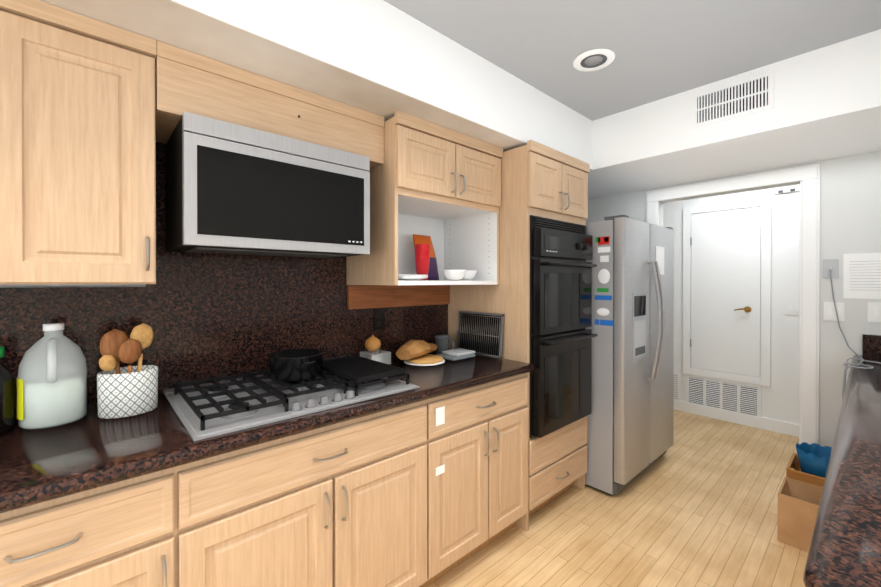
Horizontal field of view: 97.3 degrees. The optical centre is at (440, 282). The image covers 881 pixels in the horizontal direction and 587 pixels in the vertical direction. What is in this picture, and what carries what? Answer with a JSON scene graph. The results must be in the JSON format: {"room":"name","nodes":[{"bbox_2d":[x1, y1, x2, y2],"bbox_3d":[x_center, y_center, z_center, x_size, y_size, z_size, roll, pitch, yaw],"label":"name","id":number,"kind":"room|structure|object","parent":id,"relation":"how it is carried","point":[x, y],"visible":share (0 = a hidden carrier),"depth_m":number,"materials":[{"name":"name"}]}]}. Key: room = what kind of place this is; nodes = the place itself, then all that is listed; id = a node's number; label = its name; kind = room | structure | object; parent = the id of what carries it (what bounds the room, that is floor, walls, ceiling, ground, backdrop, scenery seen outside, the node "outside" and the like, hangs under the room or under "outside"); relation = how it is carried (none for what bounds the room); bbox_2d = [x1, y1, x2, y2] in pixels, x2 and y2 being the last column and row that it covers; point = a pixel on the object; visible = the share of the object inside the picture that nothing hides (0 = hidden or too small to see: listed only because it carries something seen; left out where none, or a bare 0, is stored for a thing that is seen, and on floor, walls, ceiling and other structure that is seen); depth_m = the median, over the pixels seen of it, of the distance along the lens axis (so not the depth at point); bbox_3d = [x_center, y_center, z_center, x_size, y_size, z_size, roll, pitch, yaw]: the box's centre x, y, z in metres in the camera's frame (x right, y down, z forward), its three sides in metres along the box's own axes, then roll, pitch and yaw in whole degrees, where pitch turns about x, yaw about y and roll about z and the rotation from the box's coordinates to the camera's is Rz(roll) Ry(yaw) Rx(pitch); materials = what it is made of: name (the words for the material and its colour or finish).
{"room":"kitchen","nodes":[
{"label":"kitchen","id":0,"kind":"room"},
{"bbox_2d":[0,284,145,287],"bbox_3d":[-0.881,0.126,1.810,5.700,2.440,0.100,0,0,-42],"label":"wall","id":1,"kind":"structure","parent":0,"point":[71,285],"depth_m":1.36,"materials":[{"name":"white"}]},
{"bbox_2d":[0,0,156,284],"bbox_3d":[-1.149,-0.369,1.241,0.350,0.745,0.377,0,0,-42],"label":"upper cabinet","id":2,"kind":"object","parent":1,"relation":"attached to","point":[77,158],"depth_m":1.09,"materials":[{"name":"brown wood"}]},
{"bbox_2d":[165,111,369,257],"bbox_3d":[-0.691,-0.330,1.594,0.675,0.422,0.413,0,0,-42],"label":"over-the-range microwave","id":3,"kind":"object","parent":1,"relation":"attached to","point":[233,189],"visible":1,"depth_m":1.39,"materials":[{"name":"silver"}]},
{"bbox_2d":[155,40,384,167],"bbox_3d":[-0.700,-0.655,1.640,0.849,0.214,0.383,0,0,-42],"label":"panel","id":4,"kind":"object","parent":1,"relation":"attached to","point":[191,82],"visible":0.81,"depth_m":1.41,"materials":[{"name":"brown wood"}]},
{"bbox_2d":[346,110,502,284],"bbox_3d":[-0.069,-0.377,2.125,0.730,0.774,0.511,0,0,-42],"label":"upper cabinet","id":5,"kind":"object","parent":1,"relation":"attached to","point":[440,185],"visible":0.79,"depth_m":1.98,"materials":[{"name":"brown wood"}]},
{"bbox_2d":[347,285,449,308],"bbox_3d":[-0.216,0.075,2.290,0.730,0.128,0.019,0,0,-42],"label":"board","id":6,"kind":"object","parent":5,"relation":"attached to","point":[369,296],"visible":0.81,"depth_m":2.24,"materials":[{"name":"brown wood"}]},
{"bbox_2d":[398,274,427,279],"bbox_3d":[-0.157,-0.026,1.910,0.190,0.027,0.190,0,0,-42],"label":"plates","id":7,"kind":"object","parent":5,"relation":"in","point":[409,277],"visible":0.9,"depth_m":1.83,"materials":[{"name":"white ceramic"}]},
{"bbox_2d":[415,244,429,279],"bbox_3d":[-0.096,-0.108,2.059,0.083,0.190,0.084,0,0,-42],"label":"cups","id":8,"kind":"object","parent":5,"relation":"in","point":[422,256],"visible":0.9,"depth_m":2.03,"materials":[{"name":"red plastic"}]},
{"bbox_2d":[413,234,438,279],"bbox_3d":[-0.085,-0.149,2.285,0.150,0.270,0.096,0,0,-42],"label":"bag","id":9,"kind":"object","parent":5,"relation":"in","point":[433,267],"visible":0.6,"depth_m":2.28,"materials":[{"name":"purple"}]},
{"bbox_2d":[443,270,476,279],"bbox_3d":[0.111,-0.042,2.158,0.128,0.056,0.276,0,0,28],"label":"bowls","id":10,"kind":"object","parent":5,"relation":"in","point":[459,274],"visible":1,"depth_m":2.06,"materials":[{"name":"white ceramic"}]},
{"bbox_2d":[428,410,807,586],"bbox_3d":[0.226,1.378,1.454,7.060,0.060,3.320,0,0,-42],"label":"floor","id":11,"kind":"structure","parent":0,"point":[695,504],"depth_m":2.10,"materials":[{"name":"brown wood"}]},
{"bbox_2d":[0,465,183,586],"bbox_3d":[-1.094,0.912,1.104,0.483,0.876,0.662,0,0,-42],"label":"base cabinet","id":12,"kind":"object","parent":11,"relation":"on","point":[130,532],"depth_m":0.92,"materials":[{"name":"brown wood"}]},
{"bbox_2d":[184,398,431,586],"bbox_3d":[-0.593,0.910,1.556,0.867,0.876,0.662,0,0,-42],"label":"base cabinet","id":13,"kind":"object","parent":11,"relation":"on","point":[426,493],"depth_m":1.29,"materials":[{"name":"brown wood"}]},
{"bbox_2d":[0,142,534,513],"bbox_3d":[-0.897,-0.035,1.254,3.132,1.018,0.698,0,0,-42],"label":"countertop","id":14,"kind":"structure","parent":13,"relation":"on","point":[205,315],"depth_m":1.51,"materials":[{"name":"stone"}]},
{"bbox_2d":[0,346,15,433],"bbox_3d":[-1.305,0.311,1.132,0.086,0.245,0.108,0,0,-42],"label":"sauce bottle","id":15,"kind":"object","parent":14,"relation":"on","point":[7,402],"visible":1,"depth_m":1.13,"materials":[{"name":"black"}]},
{"bbox_2d":[17,323,86,429],"bbox_3d":[-1.204,0.280,1.205,0.155,0.305,0.172,0,0,-42],"label":"gallon jug","id":16,"kind":"object","parent":14,"relation":"on","point":[49,400],"visible":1,"depth_m":1.17,"materials":[{"name":"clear plastic"}]},
{"bbox_2d":[97,323,157,418],"bbox_3d":[-1.045,0.285,1.299,0.160,0.294,0.128,0,0,-42],"label":"utensil crock","id":17,"kind":"object","parent":14,"relation":"on","point":[128,391],"visible":1,"depth_m":1.26,"materials":[{"name":"ceramic"}]},
{"bbox_2d":[163,370,419,440],"bbox_3d":[-0.586,0.407,1.556,0.795,0.049,0.615,0,0,-42],"label":"gas cooktop","id":18,"kind":"object","parent":14,"relation":"in","point":[214,407],"visible":0.73,"depth_m":1.38,"materials":[{"name":"silver metal"}]},
{"bbox_2d":[268,348,323,380],"bbox_3d":[-0.594,0.335,1.598,0.216,0.092,0.282,0,0,-42],"label":"pot","id":19,"kind":"object","parent":18,"relation":"on","point":[296,364],"visible":1,"depth_m":1.52,"materials":[{"name":"black metal"}]},
{"bbox_2d":[323,355,404,382],"bbox_3d":[-0.376,0.371,1.707,0.230,0.020,0.430,0,0,-42],"label":"griddle","id":20,"kind":"object","parent":18,"relation":"on","point":[355,368],"visible":0.83,"depth_m":1.65,"materials":[{"name":"black metal"}]},
{"bbox_2d":[360,349,390,363],"bbox_3d":[-0.344,0.397,2.053,0.120,0.065,0.120,0,0,-42],"label":"clear container","id":21,"kind":"object","parent":14,"relation":"on","point":[377,357],"visible":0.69,"depth_m":2.04,"materials":[{"name":"white plastic"}]},
{"bbox_2d":[365,335,380,350],"bbox_3d":[-0.359,0.318,2.053,0.086,0.088,0.086,0,0,-42],"label":"onion","id":22,"kind":"object","parent":21,"relation":"on","point":[372,343],"visible":1,"depth_m":2.02,"materials":[{"name":"orange food"}]},
{"bbox_2d":[373,309,383,329],"bbox_3d":[-0.347,0.207,2.181,0.070,0.115,0.007,0,0,-42],"label":"outlet","id":23,"kind":"object","parent":14,"relation":"attached to","point":[378,319],"visible":1,"depth_m":2.18,"materials":[{"name":"black plastic"}]},
{"bbox_2d":[404,354,444,365],"bbox_3d":[-0.087,0.416,2.096,0.224,0.025,0.224,0,0,-42],"label":"plate","id":24,"kind":"object","parent":14,"relation":"on","point":[428,360],"visible":0.9,"depth_m":2.03,"materials":[{"name":"white ceramic"}]},
{"bbox_2d":[396,339,436,359],"bbox_3d":[-0.116,0.356,2.137,0.328,0.093,0.199,0,0,-42],"label":"bread","id":25,"kind":"object","parent":24,"relation":"on","point":[410,349],"visible":1,"depth_m":2.03,"materials":[{"name":"brown food"}]},
{"bbox_2d":[435,334,454,353],"bbox_3d":[0.020,0.371,2.320,0.092,0.114,0.124,0,0,-42],"label":"mug","id":26,"kind":"object","parent":14,"relation":"on","point":[442,341],"visible":0.77,"depth_m":2.30,"materials":[{"name":"grey ceramic"}]},
{"bbox_2d":[436,348,474,360],"bbox_3d":[0.090,0.411,2.236,0.190,0.034,0.150,0,0,-42],"label":"folded towel","id":27,"kind":"object","parent":14,"relation":"on","point":[456,354],"visible":0.94,"depth_m":2.19,"materials":[{"name":"grey fabric"}]},
{"bbox_2d":[456,311,503,358],"bbox_3d":[0.228,0.301,2.307,0.044,0.250,0.350,0,0,-42],"label":"cooling rack","id":28,"kind":"object","parent":14,"relation":"on","point":[479,333],"visible":0.92,"depth_m":2.29,"materials":[{"name":"silver metal"}]},
{"bbox_2d":[432,373,527,582],"bbox_3d":[-0.008,0.907,2.083,0.707,0.876,0.662,0,0,-42],"label":"base cabinet","id":29,"kind":"object","parent":11,"relation":"on","point":[480,433],"depth_m":1.81,"materials":[{"name":"brown wood"}]},
{"bbox_2d":[448,140,589,531],"bbox_3d":[0.508,0.288,2.523,0.644,2.109,0.696,0,0,-42],"label":"tall cabinet","id":30,"kind":"object","parent":11,"relation":"on","point":[540,180],"visible":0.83,"depth_m":2.19,"materials":[{"name":"brown wood"}]},
{"bbox_2d":[530,215,597,438],"bbox_3d":[0.542,0.237,2.484,0.596,1.212,0.706,0,0,-42],"label":"double wall oven","id":31,"kind":"object","parent":30,"relation":"in","point":[561,253],"visible":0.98,"depth_m":2.20,"materials":[{"name":"black metal"}]},
{"bbox_2d":[585,215,673,495],"bbox_3d":[1.194,0.461,2.939,0.908,1.760,0.926,0,0,-42],"label":"refrigerator","id":32,"kind":"object","parent":11,"relation":"on","point":[629,428],"visible":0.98,"depth_m":2.48,"materials":[{"name":"grey metal"}]},
{"bbox_2d":[777,477,822,551],"bbox_3d":[1.940,1.220,2.006,0.255,0.249,0.265,0,0,-42],"label":"cardboard box","id":33,"kind":"object","parent":11,"relation":"on","point":[798,503],"visible":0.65,"depth_m":1.99,"materials":[{"name":"brown cardboard"}]},
{"bbox_2d":[786,453,824,486],"bbox_3d":[2.155,1.196,2.197,0.300,0.294,0.260,0,0,-42],"label":"crate","id":34,"kind":"object","parent":11,"relation":"on","point":[793,470],"visible":0.17,"depth_m":2.16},
{"bbox_2d":[795,442,831,477],"bbox_3d":[2.155,1.046,2.196,0.212,0.197,0.212,0,0,-42],"label":"basket","id":35,"kind":"object","parent":34,"relation":"in","point":[813,458],"visible":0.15,"depth_m":2.19,"materials":[{"name":"blue"}]},
{"bbox_3d":[1.741,0.911,1.180,2.595,0.875,0.683,0,0,-42],"label":"base cabinet","id":36,"kind":"object","parent":11,"relation":"on","visible":0},
{"bbox_2d":[803,334,880,586],"bbox_3d":[1.733,0.391,1.185,2.652,0.165,0.702,0,0,-42],"label":"countertop","id":37,"kind":"structure","parent":36,"relation":"on","point":[845,548],"depth_m":0.79,"materials":[{"name":"stone"}]},
{"bbox_2d":[384,0,880,120],"bbox_3d":[0.226,-1.132,1.443,7.060,0.080,3.320,0,0,-42],"label":"ceiling","id":38,"kind":"structure","parent":0,"point":[661,49],"depth_m":1.72,"materials":[{"name":"grey paint"}]},
{"bbox_2d":[39,0,880,198],"bbox_3d":[-0.003,-0.924,0.833,5.700,0.330,2.520,0,0,-42],"label":"soffit","id":39,"kind":"object","parent":38,"relation":"attached to","point":[385,59],"depth_m":1.78,"materials":[{"name":"white paint"}]},
{"bbox_2d":[692,70,773,128],"bbox_3d":[1.539,-0.965,2.056,0.009,0.190,0.350,0,0,-42],"label":"ceiling vent","id":40,"kind":"object","parent":39,"relation":"in","point":[746,96],"visible":1,"depth_m":2.04,"materials":[{"name":"white metal"}]},
{"bbox_2d":[573,49,614,71],"bbox_3d":[0.753,-1.091,1.905,0.194,0.005,0.194,0,0,-42],"label":"recessed light","id":41,"kind":"object","parent":38,"relation":"in","point":[593,60],"visible":1,"depth_m":1.90,"materials":[{"name":"white"}]},
{"bbox_2d":[663,184,799,423],"bbox_3d":[2.810,0.117,3.780,0.100,2.440,3.320,0,0,-42],"label":"wall","id":42,"kind":"structure","parent":0,"point":[780,398],"depth_m":3.47,"materials":[{"name":"white paint"}]},
{"bbox_2d":[674,372,679,399],"bbox_3d":[2.412,1.086,4.139,0.014,0.300,0.260,0,0,-42],"label":"air vent","id":43,"kind":"object","parent":42,"relation":"in","point":[676,385],"visible":0.35,"depth_m":4.06,"materials":[{"name":"white metal"}]},
{"bbox_2d":[685,374,761,416],"bbox_3d":[2.738,1.112,3.780,0.012,0.350,0.610,0,0,-42],"label":"air vent","id":44,"kind":"object","parent":42,"relation":"in","point":[740,397],"visible":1,"depth_m":3.76,"materials":[{"name":"white metal"}]},
{"bbox_2d":[682,197,770,386],"bbox_3d":[2.734,0.082,3.745,0.057,1.710,0.700,0,0,-42],"label":"closet door","id":45,"kind":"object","parent":42,"relation":"attached to","point":[726,274],"visible":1,"depth_m":3.73,"materials":[{"name":"white wood"}]},
{"bbox_2d":[673,399,798,436],"bbox_3d":[2.767,1.282,3.746,0.015,0.110,3.120,0,0,-42],"label":"baseboard","id":46,"kind":"structure","parent":42,"relation":"attached to","point":[779,426],"depth_m":3.66,"materials":[{"name":"white wood"}]},
{"bbox_2d":[773,187,799,193],"bbox_3d":[3.053,-0.811,3.409,0.030,0.030,0.190,0,0,-42],"label":"bracket","id":47,"kind":"object","parent":42,"relation":"attached to","point":[786,190],"visible":0.88,"depth_m":3.41,"materials":[{"name":"white metal"}]},
{"bbox_2d":[786,301,799,314],"bbox_3d":[3.092,0.219,3.385,0.010,0.120,0.115,0,0,-42],"label":"light switch","id":48,"kind":"object","parent":42,"relation":"attached to","point":[792,307],"visible":0.88,"depth_m":3.39,"materials":[{"name":"white plastic"}]},
{"bbox_2d":[586,151,880,446],"bbox_3d":[2.150,0.122,2.780,0.100,2.440,2.720,0,0,-42],"label":"wall","id":49,"kind":"structure","parent":0,"point":[850,204],"depth_m":2.38,"materials":[{"name":"white paint"}]},
{"bbox_2d":[646,163,819,469],"bbox_3d":[2.036,0.296,2.813,0.025,2.092,1.024,0,0,-42],"label":"door frame","id":50,"kind":"structure","parent":49,"relation":"attached to","point":[808,177],"depth_m":2.47,"materials":[{"name":"white wood"}]},
{"bbox_2d":[823,259,838,277],"bbox_3d":[2.413,-0.089,2.397,0.018,0.115,0.070,0,0,-42],"label":"outlet plate","id":51,"kind":"object","parent":49,"relation":"attached to","point":[831,264],"visible":0.98,"depth_m":2.40,"materials":[{"name":"grey plastic"}]},
{"bbox_2d":[830,269,880,399],"bbox_3d":[2.284,0.281,2.094,0.586,0.734,0.286,0,0,-42],"label":"cord","id":52,"kind":"object","parent":51,"relation":"attached to","point":[850,365],"visible":0.92,"depth_m":2.11,"materials":[{"name":"grey plastic"}]},
{"bbox_2d":[824,302,843,320],"bbox_3d":[2.426,0.177,2.391,0.010,0.115,0.090,0,0,-42],"label":"light switch","id":53,"kind":"object","parent":49,"relation":"attached to","point":[829,308],"depth_m":2.39,"materials":[{"name":"white plastic"}]},
{"bbox_2d":[843,253,880,298],"bbox_3d":[2.520,-0.041,2.292,0.002,0.270,0.190,0,0,-42],"label":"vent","id":54,"kind":"object","parent":49,"relation":"attached to","point":[861,275],"visible":1,"depth_m":2.30,"materials":[{"name":"white"}]},
{"bbox_2d":[868,302,880,321],"bbox_3d":[2.543,0.171,2.261,0.010,0.115,0.070,0,0,-42],"label":"light switch","id":55,"kind":"object","parent":49,"relation":"attached to","point":[874,311],"depth_m":2.27,"materials":[{"name":"white plastic"}]}
]}

